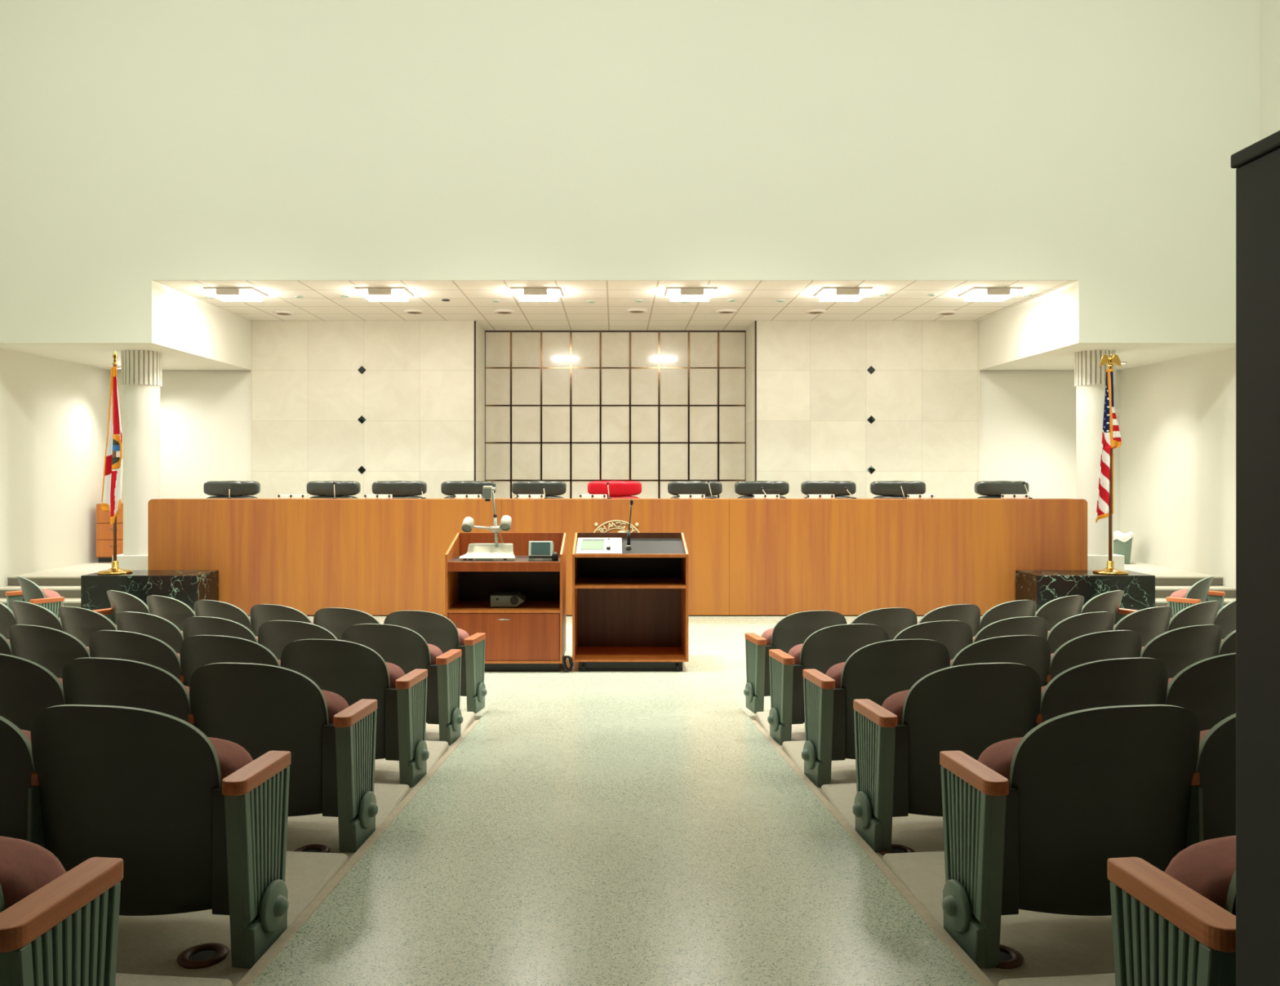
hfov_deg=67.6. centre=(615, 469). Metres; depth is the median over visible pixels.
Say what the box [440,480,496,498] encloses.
chair
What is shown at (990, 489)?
chair
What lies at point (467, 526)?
lamp
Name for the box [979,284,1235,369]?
soffit
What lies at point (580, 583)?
shelf
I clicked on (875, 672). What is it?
seat
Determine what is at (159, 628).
seat
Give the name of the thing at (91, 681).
seat
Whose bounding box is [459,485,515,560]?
camera
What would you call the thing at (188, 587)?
plinth
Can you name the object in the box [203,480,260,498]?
chair
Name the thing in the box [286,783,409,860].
floor
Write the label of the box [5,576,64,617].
seat
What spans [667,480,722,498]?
chair
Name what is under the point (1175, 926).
seat
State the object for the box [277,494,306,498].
name plate
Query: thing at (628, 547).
socket
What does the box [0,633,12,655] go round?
seat
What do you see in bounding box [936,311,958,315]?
recessed light
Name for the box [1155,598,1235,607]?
floor
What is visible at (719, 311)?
recessed light
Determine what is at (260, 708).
seat
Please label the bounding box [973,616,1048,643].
seat
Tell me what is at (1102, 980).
floor
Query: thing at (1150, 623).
seat
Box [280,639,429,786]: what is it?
seat
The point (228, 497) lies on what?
gooseneck microphone
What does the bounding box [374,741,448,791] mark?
floor
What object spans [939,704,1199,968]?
seat
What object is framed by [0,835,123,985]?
seat
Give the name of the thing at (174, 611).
seat
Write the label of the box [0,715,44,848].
seat
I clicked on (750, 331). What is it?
wall
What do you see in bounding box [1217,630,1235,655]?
seat
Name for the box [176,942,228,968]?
floor outlet
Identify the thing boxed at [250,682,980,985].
floor
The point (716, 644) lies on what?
floor
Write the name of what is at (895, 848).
floor outlet
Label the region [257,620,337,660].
seat
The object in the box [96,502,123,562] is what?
drawer pedestal
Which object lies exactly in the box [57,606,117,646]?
seat
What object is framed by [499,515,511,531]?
lamp
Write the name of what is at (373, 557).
desk
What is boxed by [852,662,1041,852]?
seat
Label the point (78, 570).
floor
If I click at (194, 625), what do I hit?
seat
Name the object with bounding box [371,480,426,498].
chair
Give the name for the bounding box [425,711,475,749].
floor
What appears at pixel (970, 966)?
trim
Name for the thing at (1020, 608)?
seat
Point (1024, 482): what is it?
gooseneck microphone
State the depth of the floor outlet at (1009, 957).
2.53 m
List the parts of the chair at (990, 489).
backrest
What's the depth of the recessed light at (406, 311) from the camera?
13.45 m
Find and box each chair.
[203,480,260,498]
[306,480,360,498]
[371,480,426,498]
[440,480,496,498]
[511,480,566,498]
[587,480,641,498]
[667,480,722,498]
[734,480,789,498]
[800,480,856,498]
[869,480,925,498]
[974,480,1028,498]
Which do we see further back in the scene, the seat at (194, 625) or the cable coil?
the cable coil
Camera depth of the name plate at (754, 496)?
11.20 m
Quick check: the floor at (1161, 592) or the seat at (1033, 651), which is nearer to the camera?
the seat at (1033, 651)
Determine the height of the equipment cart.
1.123 m
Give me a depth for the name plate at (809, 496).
11.20 m
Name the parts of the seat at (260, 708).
backrest, seat, armrest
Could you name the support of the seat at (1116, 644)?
on the floor at (844, 771)
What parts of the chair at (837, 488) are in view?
backrest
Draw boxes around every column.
[112,350,162,570]
[1074,350,1124,570]
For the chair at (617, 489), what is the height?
1.201 m
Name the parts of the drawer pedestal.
drawer, drawer, drawer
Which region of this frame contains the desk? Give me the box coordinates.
[147,498,1087,616]
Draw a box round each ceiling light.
[203,287,268,301]
[355,287,413,301]
[511,287,562,301]
[665,287,716,301]
[813,287,872,301]
[958,287,1022,301]
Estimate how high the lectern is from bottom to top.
1.123 m
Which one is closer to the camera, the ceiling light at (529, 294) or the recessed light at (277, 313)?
the ceiling light at (529, 294)
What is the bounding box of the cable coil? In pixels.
[561,655,573,671]
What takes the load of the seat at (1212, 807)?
on the floor at (1050, 944)
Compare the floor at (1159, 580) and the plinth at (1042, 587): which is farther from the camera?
the floor at (1159, 580)
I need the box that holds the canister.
[551,551,558,561]
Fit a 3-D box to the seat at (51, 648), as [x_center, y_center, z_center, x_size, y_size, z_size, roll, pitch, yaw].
[-2.932,1.134,5.025,0.574,0.682,0.351,0,0,19]
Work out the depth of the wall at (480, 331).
14.88 m
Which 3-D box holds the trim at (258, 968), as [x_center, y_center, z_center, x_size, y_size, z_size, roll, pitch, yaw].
[-0.889,1.351,2.475,0.035,0.929,7.350,0,0,0]
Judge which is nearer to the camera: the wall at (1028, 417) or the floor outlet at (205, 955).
the floor outlet at (205, 955)
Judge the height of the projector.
0.108 m
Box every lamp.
[461,516,473,533]
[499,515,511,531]
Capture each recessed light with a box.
[272,311,294,315]
[403,309,425,314]
[493,309,515,314]
[626,308,647,313]
[715,309,737,314]
[804,309,826,314]
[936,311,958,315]
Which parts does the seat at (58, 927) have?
backrest, seat, armrest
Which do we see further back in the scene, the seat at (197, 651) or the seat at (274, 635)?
the seat at (274, 635)
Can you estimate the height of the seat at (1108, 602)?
0.682 m
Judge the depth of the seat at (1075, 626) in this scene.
5.91 m
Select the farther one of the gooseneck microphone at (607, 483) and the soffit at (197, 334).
the soffit at (197, 334)
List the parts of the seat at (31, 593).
armrest, backrest, armrest, seat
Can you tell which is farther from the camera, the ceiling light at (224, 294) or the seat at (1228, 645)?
the ceiling light at (224, 294)
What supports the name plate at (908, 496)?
on the desk
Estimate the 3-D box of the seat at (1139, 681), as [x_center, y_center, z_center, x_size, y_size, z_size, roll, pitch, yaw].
[1.881,1.047,3.737,0.574,0.682,0.351,0,0,-11]
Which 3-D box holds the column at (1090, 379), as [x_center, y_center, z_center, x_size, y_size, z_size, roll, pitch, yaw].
[6.120,-0.079,12.200,0.500,2.847,0.500,0,0,0]
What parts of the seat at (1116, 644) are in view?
armrest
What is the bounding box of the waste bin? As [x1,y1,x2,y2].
[1113,530,1134,564]
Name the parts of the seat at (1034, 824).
armrest, seat, backrest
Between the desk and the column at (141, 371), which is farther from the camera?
the column at (141, 371)
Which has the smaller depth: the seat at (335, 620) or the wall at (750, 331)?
the seat at (335, 620)
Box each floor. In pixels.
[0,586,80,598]
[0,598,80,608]
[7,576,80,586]
[13,560,1217,576]
[115,851,347,985]
[115,973,232,985]
[248,616,982,719]
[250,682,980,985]
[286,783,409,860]
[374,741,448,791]
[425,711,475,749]
[755,711,804,748]
[782,741,856,791]
[821,783,944,861]
[883,851,1115,985]
[997,973,1115,985]
[1155,576,1222,586]
[1155,586,1235,598]
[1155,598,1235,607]
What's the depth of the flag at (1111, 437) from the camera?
10.64 m
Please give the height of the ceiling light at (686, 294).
0.095 m
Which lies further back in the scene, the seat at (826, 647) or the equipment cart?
the equipment cart
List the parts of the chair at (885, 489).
backrest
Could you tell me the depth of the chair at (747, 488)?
12.27 m
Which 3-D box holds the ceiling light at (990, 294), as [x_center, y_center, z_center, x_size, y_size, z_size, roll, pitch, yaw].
[4.711,-2.203,12.010,0.600,0.095,0.560,0,0,0]
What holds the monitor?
on the equipment cart
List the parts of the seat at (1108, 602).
armrest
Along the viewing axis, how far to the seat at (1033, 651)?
4.59 m
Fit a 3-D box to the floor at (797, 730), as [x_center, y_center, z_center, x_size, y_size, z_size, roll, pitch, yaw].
[3.755,1.676,6.955,6.679,0.228,1.571,0,0,-31]
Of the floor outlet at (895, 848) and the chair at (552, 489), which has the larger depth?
the chair at (552, 489)
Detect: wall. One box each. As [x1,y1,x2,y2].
[0,0,1259,345]
[0,348,111,586]
[116,369,251,502]
[251,320,475,498]
[475,321,484,481]
[484,330,746,498]
[746,320,755,480]
[755,320,979,498]
[979,369,1119,532]
[1120,0,1279,588]
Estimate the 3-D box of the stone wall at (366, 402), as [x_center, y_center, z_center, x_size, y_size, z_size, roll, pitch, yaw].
[-3.790,-0.407,14.499,3.380,3.705,0.262,0,0,0]
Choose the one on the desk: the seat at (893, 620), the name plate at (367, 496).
the name plate at (367, 496)
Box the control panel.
[575,537,622,554]
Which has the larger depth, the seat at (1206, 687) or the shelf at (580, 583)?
the shelf at (580, 583)
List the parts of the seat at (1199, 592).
seat, armrest, backrest, armrest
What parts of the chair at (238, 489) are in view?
backrest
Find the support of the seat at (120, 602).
on the floor at (716, 644)
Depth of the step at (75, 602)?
11.40 m
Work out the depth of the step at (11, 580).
11.98 m
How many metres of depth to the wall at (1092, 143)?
11.30 m
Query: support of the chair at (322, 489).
on the floor at (78, 570)
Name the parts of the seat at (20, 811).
seat, armrest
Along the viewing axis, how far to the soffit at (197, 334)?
12.65 m
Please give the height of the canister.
0.077 m
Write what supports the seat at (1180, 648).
on the floor at (844, 771)
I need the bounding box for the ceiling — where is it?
[151,280,1078,330]
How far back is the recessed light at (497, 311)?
13.45 m
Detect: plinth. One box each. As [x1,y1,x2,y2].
[80,570,218,611]
[1015,570,1155,611]
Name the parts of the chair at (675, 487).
backrest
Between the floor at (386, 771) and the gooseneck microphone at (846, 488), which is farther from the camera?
the gooseneck microphone at (846, 488)
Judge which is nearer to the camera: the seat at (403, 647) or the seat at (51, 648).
the seat at (51, 648)
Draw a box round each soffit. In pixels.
[0,284,251,369]
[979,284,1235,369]
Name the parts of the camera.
lamp arm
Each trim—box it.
[235,720,479,985]
[751,720,995,985]
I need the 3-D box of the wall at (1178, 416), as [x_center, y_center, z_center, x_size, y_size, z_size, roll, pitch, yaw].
[7.720,-2.260,7.190,0.200,8.100,16.780,0,0,0]
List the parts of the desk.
panel, panel, panel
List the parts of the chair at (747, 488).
backrest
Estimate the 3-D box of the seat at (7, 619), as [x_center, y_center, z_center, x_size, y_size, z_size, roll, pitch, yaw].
[-4.360,1.221,6.814,0.574,0.682,0.351,0,0,34]
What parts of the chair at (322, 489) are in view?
backrest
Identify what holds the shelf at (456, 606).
attached to the equipment cart
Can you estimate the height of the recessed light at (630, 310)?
0.040 m
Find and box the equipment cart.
[444,533,566,671]
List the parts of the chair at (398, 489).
backrest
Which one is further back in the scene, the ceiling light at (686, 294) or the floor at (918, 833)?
the ceiling light at (686, 294)
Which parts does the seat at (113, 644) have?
armrest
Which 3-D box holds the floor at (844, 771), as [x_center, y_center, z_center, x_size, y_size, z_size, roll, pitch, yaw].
[4.177,1.633,6.139,7.568,0.315,1.677,0,0,-30]
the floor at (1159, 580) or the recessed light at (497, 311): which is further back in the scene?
the recessed light at (497, 311)
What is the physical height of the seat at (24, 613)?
0.682 m
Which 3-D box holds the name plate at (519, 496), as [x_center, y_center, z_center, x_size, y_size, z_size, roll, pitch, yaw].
[-0.996,0.318,11.206,0.323,0.050,0.048,0,0,0]
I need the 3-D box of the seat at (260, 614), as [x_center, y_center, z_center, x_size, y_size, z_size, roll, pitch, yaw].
[-2.370,1.291,6.885,0.574,0.682,0.351,0,0,20]
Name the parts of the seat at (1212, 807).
armrest, seat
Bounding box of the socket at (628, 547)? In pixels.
[626,545,631,549]
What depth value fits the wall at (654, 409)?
15.40 m
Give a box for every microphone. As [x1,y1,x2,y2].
[226,486,231,498]
[332,481,337,498]
[606,481,611,498]
[626,498,633,549]
[707,479,714,498]
[844,487,856,498]
[899,483,906,498]
[1022,481,1032,498]
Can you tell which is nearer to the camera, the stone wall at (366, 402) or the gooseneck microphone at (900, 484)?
the gooseneck microphone at (900, 484)
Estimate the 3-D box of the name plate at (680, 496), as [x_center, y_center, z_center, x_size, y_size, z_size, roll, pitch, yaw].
[0.890,0.318,11.206,0.323,0.050,0.048,0,0,0]
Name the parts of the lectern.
panel, panel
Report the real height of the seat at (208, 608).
0.682 m
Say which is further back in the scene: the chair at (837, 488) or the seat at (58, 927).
the chair at (837, 488)
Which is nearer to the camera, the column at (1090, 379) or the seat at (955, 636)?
the seat at (955, 636)
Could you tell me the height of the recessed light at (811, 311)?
0.040 m
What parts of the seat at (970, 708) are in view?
armrest, seat, backrest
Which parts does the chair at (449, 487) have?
backrest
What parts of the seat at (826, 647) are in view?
armrest, seat, backrest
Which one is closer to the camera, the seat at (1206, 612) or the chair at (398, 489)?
the seat at (1206, 612)
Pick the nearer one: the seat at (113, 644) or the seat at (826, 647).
the seat at (113, 644)
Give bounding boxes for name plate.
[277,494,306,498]
[364,494,392,498]
[453,494,481,498]
[516,494,544,498]
[579,494,607,498]
[677,494,705,498]
[751,494,779,498]
[807,494,834,498]
[906,494,934,498]
[1001,494,1028,498]
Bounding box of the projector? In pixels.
[490,591,526,608]
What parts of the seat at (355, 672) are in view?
backrest, seat, armrest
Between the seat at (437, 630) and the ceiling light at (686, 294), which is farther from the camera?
the ceiling light at (686, 294)
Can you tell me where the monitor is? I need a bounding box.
[528,541,553,560]
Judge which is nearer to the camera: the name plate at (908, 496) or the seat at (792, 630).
the seat at (792, 630)
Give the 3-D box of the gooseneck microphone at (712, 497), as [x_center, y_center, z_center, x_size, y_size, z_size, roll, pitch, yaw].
[1.133,0.230,11.299,0.059,0.226,0.120,0,0,-16]
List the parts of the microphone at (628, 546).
handle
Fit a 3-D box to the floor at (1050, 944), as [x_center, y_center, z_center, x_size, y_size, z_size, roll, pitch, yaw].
[5.019,1.546,4.509,9.345,0.489,1.890,0,0,-30]
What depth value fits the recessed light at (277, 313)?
13.56 m
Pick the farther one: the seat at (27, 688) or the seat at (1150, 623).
the seat at (1150, 623)
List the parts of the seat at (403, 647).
backrest, seat, armrest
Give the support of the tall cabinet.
on the floor at (579, 833)
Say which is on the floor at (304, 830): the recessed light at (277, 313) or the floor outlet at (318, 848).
the floor outlet at (318, 848)
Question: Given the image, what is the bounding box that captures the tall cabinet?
[1231,130,1279,985]
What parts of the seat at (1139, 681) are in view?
armrest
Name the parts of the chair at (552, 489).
backrest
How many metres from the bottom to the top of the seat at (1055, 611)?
0.682 m
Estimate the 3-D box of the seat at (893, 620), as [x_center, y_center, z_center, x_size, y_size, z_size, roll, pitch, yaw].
[1.851,1.291,6.718,0.574,0.682,0.351,0,0,-16]
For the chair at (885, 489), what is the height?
1.201 m
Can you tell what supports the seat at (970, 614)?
on the floor at (716, 644)
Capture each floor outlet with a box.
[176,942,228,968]
[293,844,329,853]
[879,844,915,855]
[995,944,1023,968]
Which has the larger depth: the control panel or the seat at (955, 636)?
the control panel
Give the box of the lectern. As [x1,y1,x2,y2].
[572,533,688,671]
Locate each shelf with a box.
[447,600,559,613]
[574,577,685,588]
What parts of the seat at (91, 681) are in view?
armrest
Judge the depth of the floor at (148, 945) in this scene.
2.70 m
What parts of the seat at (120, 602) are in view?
armrest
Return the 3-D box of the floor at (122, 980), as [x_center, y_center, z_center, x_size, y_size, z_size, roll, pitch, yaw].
[-5.439,1.499,3.693,10.233,0.582,1.996,0,0,30]
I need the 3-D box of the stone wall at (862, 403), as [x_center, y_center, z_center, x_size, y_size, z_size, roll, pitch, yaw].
[3.790,-0.407,14.499,3.380,3.705,0.262,0,0,0]
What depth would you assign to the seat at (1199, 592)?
8.93 m
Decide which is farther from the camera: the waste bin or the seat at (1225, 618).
the waste bin
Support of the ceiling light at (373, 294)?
attached to the ceiling
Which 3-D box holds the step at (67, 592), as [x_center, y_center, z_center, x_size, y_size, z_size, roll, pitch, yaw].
[-6.520,1.599,11.841,2.200,0.282,0.289,0,0,0]
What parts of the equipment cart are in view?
panel, rail, drawer, panel, panel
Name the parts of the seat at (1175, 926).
armrest, seat, backrest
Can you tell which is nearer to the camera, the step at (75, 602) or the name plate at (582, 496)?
the name plate at (582, 496)
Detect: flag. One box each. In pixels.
[97,351,133,574]
[1092,353,1128,574]
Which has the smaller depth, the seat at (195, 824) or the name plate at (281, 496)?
the seat at (195, 824)
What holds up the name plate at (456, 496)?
on the desk
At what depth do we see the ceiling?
12.87 m
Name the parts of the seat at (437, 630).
backrest, seat, armrest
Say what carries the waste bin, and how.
on the floor at (78, 570)
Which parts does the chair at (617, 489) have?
backrest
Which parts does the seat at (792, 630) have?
armrest, seat, backrest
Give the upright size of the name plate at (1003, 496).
0.050 m
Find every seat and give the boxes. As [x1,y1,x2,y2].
[0,602,16,639]
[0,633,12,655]
[0,653,65,731]
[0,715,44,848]
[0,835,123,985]
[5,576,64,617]
[8,624,90,678]
[9,600,62,631]
[30,704,290,968]
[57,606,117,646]
[62,657,194,725]
[88,630,184,685]
[93,590,149,624]
[115,611,183,653]
[146,595,195,631]
[179,635,280,687]
[182,616,257,643]
[189,662,377,852]
[194,600,252,631]
[249,604,313,636]
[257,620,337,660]
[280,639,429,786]
[313,607,380,639]
[341,623,463,745]
[383,610,487,713]
[743,610,847,713]
[767,623,889,745]
[801,639,950,786]
[850,607,917,639]
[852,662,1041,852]
[893,620,973,660]
[917,604,980,636]
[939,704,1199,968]
[950,635,1050,686]
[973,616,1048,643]
[978,600,1036,631]
[1035,595,1084,631]
[1035,657,1168,725]
[1046,630,1142,684]
[1047,611,1115,653]
[1080,590,1137,624]
[1106,835,1235,985]
[1112,606,1172,646]
[1140,624,1222,678]
[1164,653,1235,731]
[1165,576,1225,617]
[1167,600,1220,631]
[1186,713,1235,848]
[1214,600,1235,639]
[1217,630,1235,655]
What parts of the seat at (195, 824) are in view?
backrest, seat, armrest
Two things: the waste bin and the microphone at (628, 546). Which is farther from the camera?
the waste bin
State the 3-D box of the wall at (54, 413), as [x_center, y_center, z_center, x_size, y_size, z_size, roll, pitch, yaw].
[-7.720,-2.260,7.190,0.200,8.100,16.780,0,0,0]
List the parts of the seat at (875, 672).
armrest, seat, backrest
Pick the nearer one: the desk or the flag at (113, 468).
the flag at (113, 468)
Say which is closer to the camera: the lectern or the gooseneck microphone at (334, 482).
the lectern
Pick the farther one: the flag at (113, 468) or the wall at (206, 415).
the wall at (206, 415)
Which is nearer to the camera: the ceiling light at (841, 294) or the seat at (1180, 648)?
the seat at (1180, 648)

